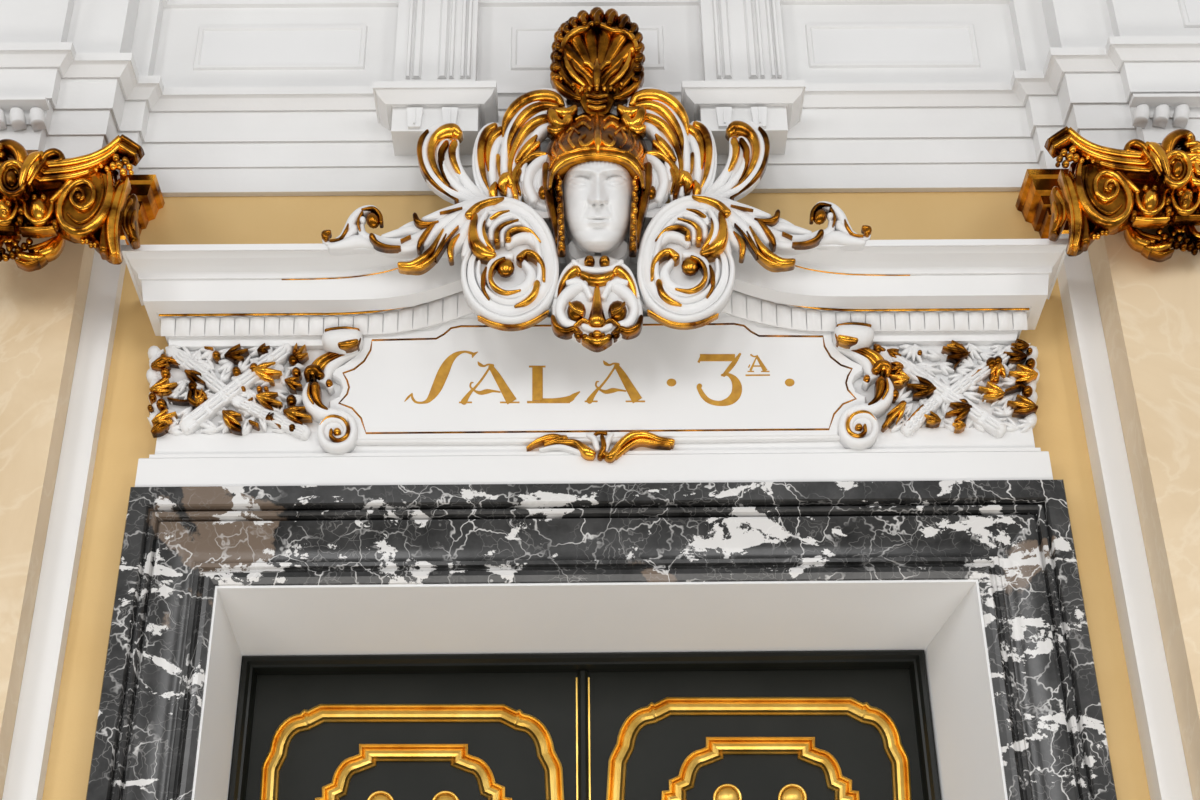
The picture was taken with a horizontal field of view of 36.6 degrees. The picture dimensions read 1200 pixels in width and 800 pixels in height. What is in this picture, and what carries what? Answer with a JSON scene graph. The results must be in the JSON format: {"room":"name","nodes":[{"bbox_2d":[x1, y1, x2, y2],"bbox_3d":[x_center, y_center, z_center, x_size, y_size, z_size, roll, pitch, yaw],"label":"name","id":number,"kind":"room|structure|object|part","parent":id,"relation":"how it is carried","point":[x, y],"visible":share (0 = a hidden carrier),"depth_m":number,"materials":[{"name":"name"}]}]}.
{"room":"ornate courthouse hall","nodes":[
{"label":"ornate courthouse hall","id":0,"kind":"room"},
{"bbox_2d":[42,191,1150,799],"bbox_3d":[-0.013,0.910,5.232,2.983,7.200,0.600,0,-32,-1],"label":"wall","id":1,"kind":"structure","parent":0,"point":[125,436],"depth_m":5.43,"materials":[{"name":"yellow paint"}]},
{"bbox_2d":[0,96,49,130],"bbox_3d":[-1.904,-0.893,5.674,0.347,0.087,0.064,0,-32,-1],"label":"molding","id":2,"kind":"object","parent":1,"relation":"attached to","point":[36,105],"visible":1,"depth_m":5.67,"materials":[{"name":"white paint"}]},
{"bbox_2d":[2,165,138,799],"bbox_3d":[-1.508,1.667,4.723,0.089,5.412,0.650,0,-32,-1],"label":"trim","id":3,"kind":"structure","parent":1,"relation":"attached to","point":[40,686],"depth_m":5.13,"materials":[{"name":"white paint"}]},
{"bbox_2d":[193,25,367,69],"bbox_3d":[-1.080,-1.193,6.148,0.575,0.196,0.014,0,-32,-1],"label":"wall panel","id":4,"kind":"object","parent":1,"relation":"attached to","point":[337,47],"visible":1,"depth_m":6.14,"materials":[{"name":"white paint"}]},
{"bbox_2d":[246,672,577,799],"bbox_3d":[-0.497,2.404,4.409,0.998,3.805,0.080,0,-32,-1],"label":"door","id":5,"kind":"structure","parent":1,"relation":"in","point":[440,736],"depth_m":5.28,"materials":[{"name":"black paint"}]},
{"bbox_3d":[-0.486,1.736,4.797,0.959,2.011,0.030,0,-32,-1],"label":"panel moulding","id":6,"kind":"part","parent":5,"relation":"part of","materials":[{"name":"gold metal"}]},
{"bbox_3d":[-0.472,1.737,4.796,0.666,1.762,0.030,0,-32,-1],"label":"moulding","id":7,"kind":"part","parent":5,"relation":"part of","materials":[{"name":"gold metal"}]},
{"bbox_2d":[373,0,498,154],"bbox_3d":[-0.537,-1.388,6.176,0.396,1.289,0.190,0,-32,-1],"label":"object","id":8,"kind":"object","parent":1,"relation":"attached to","point":[435,81],"visible":0.87,"depth_m":5.98,"materials":[{"name":"white paint"}]},
{"bbox_3d":[-0.530,-0.908,5.877,0.396,0.158,0.190,0,-32,-1],"label":"cap moulding","id":9,"kind":"part","parent":8,"relation":"part of","materials":[{"name":"white paint"}]},
{"bbox_2d":[461,196,558,330],"bbox_3d":[-0.269,-0.431,5.486,0.295,0.650,0.285,0,-32,-1],"label":"volute","id":10,"kind":"object","parent":1,"relation":"attached to","point":[510,265],"visible":1,"depth_m":5.33,"materials":[{"name":"white paint"}]},
{"bbox_3d":[-0.277,-0.390,5.324,0.053,0.062,0.023,0,-32,-1],"label":"knob","id":11,"kind":"part","parent":10,"relation":"part of","materials":[{"name":"gold metal"}]},
{"bbox_2d":[228,650,940,799],"bbox_3d":[-0.026,2.387,4.401,2.020,3.815,0.086,0,-32,-1],"label":"trim","id":12,"kind":"structure","parent":1,"relation":"attached to","point":[913,660],"depth_m":5.37,"materials":[{"name":"black paint"}]},
{"bbox_2d":[161,0,1009,7],"bbox_3d":[-0.027,-1.420,6.349,5.200,0.200,0.575,0,-32,-1],"label":"trim","id":13,"kind":"structure","parent":1,"relation":"attached to","point":[166,3],"depth_m":6.25,"materials":[{"name":"white paint"}]},
{"bbox_2d":[511,25,664,70],"bbox_3d":[-0.042,-1.194,6.154,0.518,0.196,0.014,0,-32,-1],"label":"wall panel","id":14,"kind":"object","parent":1,"relation":"attached to","point":[531,49],"visible":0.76,"depth_m":6.15,"materials":[{"name":"white paint"}]},
{"bbox_2d":[135,451,1052,486],"bbox_3d":[-0.015,0.217,5.271,2.638,0.100,0.070,0,-32,-1],"label":"trim","id":15,"kind":"structure","parent":1,"relation":"attached to","point":[1000,465],"depth_m":5.24,"materials":[{"name":"white paint"}]},
{"bbox_2d":[121,203,1067,349],"bbox_3d":[-0.009,-0.375,5.514,2.826,0.394,0.285,0,-32,-1],"label":"crown molding","id":16,"kind":"structure","parent":1,"relation":"attached to","point":[930,291],"depth_m":5.46,"materials":[{"name":"white paint"}]},
{"bbox_3d":[-0.742,-0.369,5.506,1.362,0.394,0.285,0,-32,-1],"label":"cornice moulding","id":17,"kind":"part","parent":16,"relation":"part of","materials":[{"name":"white paint"}]},
{"bbox_2d":[321,197,493,274],"bbox_3d":[-0.579,-0.505,5.466,0.539,0.375,0.161,0,-32,-1],"label":"scroll ornament","id":18,"kind":"object","parent":16,"relation":"on","point":[444,230],"visible":0.97,"depth_m":5.39,"materials":[{"name":"white paint"}]},
{"bbox_3d":[-0.709,-0.538,5.425,0.019,0.024,0.020,0,-32,-1],"label":"scroll knob","id":19,"kind":"part","parent":18,"relation":"part of","materials":[{"name":"white paint"}]},
{"bbox_3d":[-0.506,-0.536,5.495,0.393,0.292,0.145,0,-32,-1],"label":"stem","id":20,"kind":"part","parent":18,"relation":"part of","materials":[{"name":"white paint"}]},
{"bbox_2d":[417,88,577,211],"bbox_3d":[-0.322,-0.777,5.672,0.524,0.573,0.172,-4,-32,6],"label":"leaf ornament","id":21,"kind":"object","parent":16,"relation":"on","point":[508,159],"visible":0.94,"depth_m":5.59,"materials":[{"name":"white paint"}]},
{"bbox_2d":[616,87,769,210],"bbox_3d":[0.294,-0.782,5.680,0.504,0.574,0.171,4,-32,-8],"label":"leaf ornament","id":22,"kind":"object","parent":16,"relation":"on","point":[682,157],"visible":0.91,"depth_m":5.60,"materials":[{"name":"white paint"}]},
{"bbox_2d":[699,195,871,271],"bbox_3d":[0.560,-0.515,5.478,0.542,0.375,0.161,0,-32,-1],"label":"scroll ornament","id":23,"kind":"object","parent":16,"relation":"on","point":[765,236],"visible":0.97,"depth_m":5.40,"materials":[{"name":"white paint"}]},
{"bbox_3d":[0.487,-0.545,5.506,0.395,0.292,0.145,0,-32,-1],"label":"stem","id":24,"kind":"part","parent":23,"relation":"part of","materials":[{"name":"white paint"}]},
{"bbox_3d":[0.690,-0.551,5.441,0.019,0.024,0.020,0,-32,-1],"label":"scroll knob","id":25,"kind":"part","parent":23,"relation":"part of","materials":[{"name":"white paint"}]},
{"bbox_3d":[0.721,-0.380,5.521,1.365,0.394,0.285,0,-32,-1],"label":"cornice moulding","id":26,"kind":"part","parent":16,"relation":"part of","materials":[{"name":"white paint"}]},
{"bbox_2d":[149,322,1040,457],"bbox_3d":[-0.014,-0.037,5.387,2.589,0.454,0.143,0,-32,-1],"label":"frieze","id":27,"kind":"object","parent":1,"relation":"attached to","point":[256,443],"depth_m":5.31,"materials":[{"name":"white paint"}]},
{"bbox_2d":[146,343,312,440],"bbox_3d":[-1.102,-0.033,5.383,0.514,0.347,0.067,0,-32,-1],"label":"panel","id":28,"kind":"object","parent":27,"relation":"attached to","point":[261,373],"visible":1,"depth_m":5.37,"materials":[{"name":"white paint"}]},
{"bbox_3d":[-1.294,-0.110,5.429,0.089,0.036,0.040,0,-32,-1],"label":"gilded stem","id":29,"kind":"part","parent":28,"relation":"part of","materials":[{"name":"gold metal"}]},
{"bbox_3d":[-1.244,0.005,5.362,0.064,0.014,0.033,0,-32,-1],"label":"gilded stem","id":30,"kind":"part","parent":28,"relation":"part of","materials":[{"name":"gold metal"}]},
{"bbox_3d":[-1.198,0.001,5.361,0.040,0.060,0.040,0,-32,-1],"label":"gilded stem","id":31,"kind":"part","parent":28,"relation":"part of","materials":[{"name":"gold metal"}]},
{"bbox_3d":[-1.178,-0.011,5.369,0.042,0.038,0.038,0,-32,-1],"label":"gilded stem","id":32,"kind":"part","parent":28,"relation":"part of","materials":[{"name":"gold metal"}]},
{"bbox_3d":[-1.174,-0.149,5.458,0.028,0.012,0.034,0,-32,-1],"label":"gilded stem","id":33,"kind":"part","parent":28,"relation":"part of","materials":[{"name":"gold metal"}]},
{"bbox_3d":[-1.077,0.066,5.320,0.062,0.074,0.040,0,-32,-1],"label":"gilded stem","id":34,"kind":"part","parent":28,"relation":"part of","materials":[{"name":"gold metal"}]},
{"bbox_3d":[-1.013,0.074,5.318,0.031,0.022,0.036,0,-32,-1],"label":"gilded stem","id":35,"kind":"part","parent":28,"relation":"part of","materials":[{"name":"gold metal"}]},
{"bbox_3d":[-0.814,-0.041,5.383,0.051,0.039,0.041,0,-32,-1],"label":"knob","id":36,"kind":"part","parent":27,"relation":"part of","materials":[{"name":"white paint"}]},
{"bbox_3d":[-0.794,-0.044,5.362,0.175,0.446,0.101,0,-32,-1],"label":"scroll bracket","id":37,"kind":"part","parent":27,"relation":"part of","materials":[{"name":"white paint"}]},
{"bbox_2d":[329,316,865,445],"bbox_3d":[-0.007,-0.063,5.412,1.592,0.445,0.032,0,-32,-1],"label":"panel","id":38,"kind":"object","parent":27,"relation":"attached to","point":[729,379],"visible":0.99,"depth_m":5.38,"materials":[{"name":"white paint"}]},
{"bbox_2d":[526,431,674,462],"bbox_3d":[0.002,0.136,5.272,0.432,0.103,0.055,0,-32,-1],"label":"leaf","id":39,"kind":"object","parent":38,"relation":"attached to","point":[632,440],"visible":1,"depth_m":5.27,"materials":[{"name":"gold paint"}]},
{"bbox_3d":[0.784,-0.058,5.379,0.180,0.447,0.101,0,-32,-1],"label":"scroll bracket","id":40,"kind":"part","parent":27,"relation":"part of","materials":[{"name":"white paint"}]},
{"bbox_3d":[0.805,-0.055,5.401,0.052,0.039,0.041,0,-32,-1],"label":"knob","id":41,"kind":"part","parent":27,"relation":"part of","materials":[{"name":"white paint"}]},
{"bbox_2d":[873,339,1039,437],"bbox_3d":[1.073,-0.036,5.396,0.502,0.336,0.068,0,-32,-1],"label":"panel","id":42,"kind":"object","parent":27,"relation":"attached to","point":[957,399],"visible":0.99,"depth_m":5.38,"materials":[{"name":"white paint"}]},
{"bbox_3d":[0.863,0.048,5.342,0.079,0.096,0.041,0,-32,-1],"label":"gilded stem","id":43,"kind":"part","parent":42,"relation":"part of","materials":[{"name":"gold metal"}]},
{"bbox_3d":[0.922,0.051,5.343,0.066,0.075,0.035,0,-32,-1],"label":"gilded stem","id":44,"kind":"part","parent":42,"relation":"part of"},
{"bbox_3d":[1.085,-0.115,5.449,0.055,0.055,0.033,0,-32,-1],"label":"gilded stem","id":45,"kind":"part","parent":42,"relation":"part of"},
{"bbox_3d":[1.170,-0.076,5.421,0.022,0.067,0.040,0,-32,-1],"label":"gilded stem","id":46,"kind":"part","parent":42,"relation":"part of","materials":[{"name":"gold metal"}]},
{"bbox_3d":[1.236,-0.030,5.395,0.070,0.027,0.037,0,-32,-1],"label":"gilded stem","id":47,"kind":"part","parent":42,"relation":"part of","materials":[{"name":"gold metal"}]},
{"bbox_2d":[538,113,655,265],"bbox_3d":[-0.009,-0.649,5.538,0.358,0.595,0.334,0,-32,-1],"label":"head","id":48,"kind":"object","parent":1,"relation":"attached to","point":[600,165],"visible":0.99,"depth_m":5.44},
{"bbox_2d":[550,7,644,113],"bbox_3d":[-0.009,-1.098,5.867,0.305,0.584,0.211,0,-32,-1],"label":"crest","id":49,"kind":"object","parent":48,"relation":"on","point":[597,57],"visible":1,"depth_m":5.77,"materials":[{"name":"gold metal"}]},
{"bbox_2d":[551,255,642,351],"bbox_3d":[-0.011,-0.305,5.397,0.268,0.483,0.269,0,-32,-1],"label":"mask","id":50,"kind":"object","parent":1,"relation":"attached to","point":[596,304],"visible":1,"depth_m":5.25,"materials":[{"name":"white paint"}]},
{"bbox_2d":[567,300,585,321],"bbox_3d":[-0.068,-0.260,5.245,0.055,0.070,0.033,0,-32,-1],"label":"socket","id":51,"kind":"object","parent":50,"relation":"attached to","point":[576,309],"depth_m":5.23,"materials":[{"name":"gold metal"}]},
{"bbox_3d":[-0.031,-0.409,5.342,0.033,0.041,0.027,0,-32,-1],"label":"brow knob","id":52,"kind":"part","parent":50,"relation":"part of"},
{"bbox_3d":[0.013,-0.409,5.342,0.033,0.041,0.027,0,-32,-1],"label":"brow knob","id":53,"kind":"part","parent":50,"relation":"part of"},
{"bbox_2d":[608,300,626,321],"bbox_3d":[0.051,-0.260,5.245,0.055,0.070,0.033,0,-32,-1],"label":"socket","id":54,"kind":"object","parent":50,"relation":"attached to","point":[617,309],"depth_m":5.23,"materials":[{"name":"gold metal"}]},
{"bbox_2d":[191,579,1007,799],"bbox_3d":[0.015,2.222,4.313,2.390,4.000,0.490,0,-32,-1],"label":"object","id":55,"kind":"structure","parent":1,"relation":"attached to","point":[943,619],"depth_m":5.19,"materials":[{"name":"white paint"}]},
{"bbox_2d":[0,36,1199,196],"bbox_3d":[-0.019,-0.830,5.963,5.200,0.386,0.605,0,-32,-1],"label":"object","id":56,"kind":"structure","parent":1,"relation":"attached to","point":[975,136],"depth_m":5.90,"materials":[{"name":"white paint"}]},
{"bbox_2d":[0,0,1199,86],"bbox_3d":[-0.030,-1.624,6.495,5.200,1.564,0.545,0,-32,-1],"label":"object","id":57,"kind":"structure","parent":1,"relation":"attached to","point":[1018,35],"depth_m":6.12,"materials":[{"name":"white paint"}]},
{"bbox_2d":[86,479,1116,799],"bbox_3d":[0.019,2.026,4.147,2.676,4.158,0.100,0,-32,-1],"label":"door surround","id":58,"kind":"object","parent":1,"relation":"attached to","point":[1014,537],"visible":1,"depth_m":5.13,"materials":[{"name":"black stone"}]},
{"bbox_2d":[637,195,734,329],"bbox_3d":[0.257,-0.438,5.489,0.301,0.651,0.277,0,-32,-1],"label":"volute","id":59,"kind":"object","parent":1,"relation":"attached to","point":[686,278],"visible":1,"depth_m":5.34,"materials":[{"name":"white paint"}]},
{"bbox_3d":[0.265,-0.395,5.330,0.053,0.062,0.023,0,-32,-1],"label":"knob","id":60,"kind":"part","parent":59,"relation":"part of","materials":[{"name":"gold metal"}]},
{"bbox_2d":[681,0,805,154],"bbox_3d":[0.456,-1.393,6.185,0.397,1.295,0.190,0,-32,-1],"label":"pilaster","id":61,"kind":"object","parent":1,"relation":"attached to","point":[742,45],"visible":0.84,"depth_m":5.99,"materials":[{"name":"white paint"}]},
{"bbox_3d":[0.463,-0.911,5.884,0.397,0.158,0.190,0,-32,-1],"label":"cap moulding","id":62,"kind":"part","parent":61,"relation":"part of","materials":[{"name":"white paint"}]},
{"bbox_2d":[577,669,923,799],"bbox_3d":[0.428,2.397,4.418,1.032,3.805,0.080,0,-32,-1],"label":"door","id":63,"kind":"structure","parent":1,"relation":"in","point":[773,734],"depth_m":5.29,"materials":[{"name":"black paint"}]},
{"bbox_3d":[0.404,1.722,4.810,1.002,2.019,0.030,0,-32,-1],"label":"panel moulding","id":64,"kind":"part","parent":63,"relation":"part of","materials":[{"name":"gold metal"}]},
{"bbox_3d":[0.399,1.723,4.809,0.704,1.769,0.030,0,-32,-1],"label":"moulding","id":65,"kind":"part","parent":63,"relation":"part of","materials":[{"name":"gold metal"}]},
{"bbox_2d":[805,23,979,67],"bbox_3d":[0.991,-1.203,6.165,0.578,0.196,0.014,0,-32,-1],"label":"wall panel","id":66,"kind":"object","parent":1,"relation":"attached to","point":[948,45],"visible":1,"depth_m":6.16,"materials":[{"name":"white paint"}]},
{"bbox_2d":[1043,147,1192,799],"bbox_3d":[1.500,1.648,4.727,0.081,5.378,0.690,0,-32,-1],"label":"trim","id":67,"kind":"structure","parent":1,"relation":"attached to","point":[1165,765],"depth_m":5.12,"materials":[{"name":"white paint"}]},
{"bbox_2d":[1129,93,1199,127],"bbox_3d":[1.848,-0.908,5.703,0.350,0.087,0.064,0,-32,-1],"label":"molding","id":68,"kind":"object","parent":1,"relation":"attached to","point":[1182,102],"visible":1,"depth_m":5.70,"materials":[{"name":"white paint"}]},
{"bbox_2d":[1177,0,1199,27],"bbox_3d":[2.147,-1.338,6.003,0.486,0.285,0.014,0,-32,-1],"label":"wall panel","id":69,"kind":"object","parent":1,"relation":"attached to","point":[1189,9],"visible":1,"depth_m":5.96,"materials":[{"name":"white paint"}]},
{"bbox_3d":[0.069,1.075,-1.355,12.000,0.060,11.600,0,-32,-1],"label":"floor","id":70,"kind":"structure","parent":0,"visible":0},
{"bbox_2d":[0,234,94,799],"bbox_3d":[-1.963,1.736,4.536,0.824,5.108,0.690,0,-32,-1],"label":"marble pilaster","id":71,"kind":"object","parent":70,"relation":"on","point":[42,310],"visible":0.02,"depth_m":5.24,"materials":[{"name":"beige stone"}]},
{"bbox_2d":[0,134,164,271],"bbox_3d":[-1.662,-0.601,5.533,0.607,0.680,0.478,0,-32,-1],"label":"capital","id":72,"kind":"object","parent":71,"relation":"on","point":[84,199],"visible":1,"depth_m":5.32,"materials":[{"name":"gold metal"}]},
{"bbox_3d":[-1.509,-0.593,5.725,0.224,0.184,0.144,0,-32,-1],"label":"impost moulding","id":73,"kind":"part","parent":72,"relation":"part of","materials":[{"name":"gold metal"}]},
{"bbox_2d":[1088,224,1199,799],"bbox_3d":[1.974,1.713,4.512,0.862,5.029,0.790,0,-32,-1],"label":"marble pilaster","id":74,"kind":"object","parent":70,"relation":"on","point":[1149,310],"visible":0.33,"depth_m":5.15,"materials":[{"name":"beige stone"}]},
{"bbox_2d":[1015,126,1199,261],"bbox_3d":[1.620,-0.597,5.546,0.595,0.599,0.498,0,-32,-1],"label":"capital","id":75,"kind":"object","parent":74,"relation":"on","point":[1106,191],"visible":1,"depth_m":5.36,"materials":[{"name":"gold metal"}]},
{"bbox_3d":[1.450,-0.598,5.720,0.224,0.184,0.184,0,-32,-1],"label":"impost moulding","id":76,"kind":"part","parent":75,"relation":"part of","materials":[{"name":"gold metal"}]}
]}

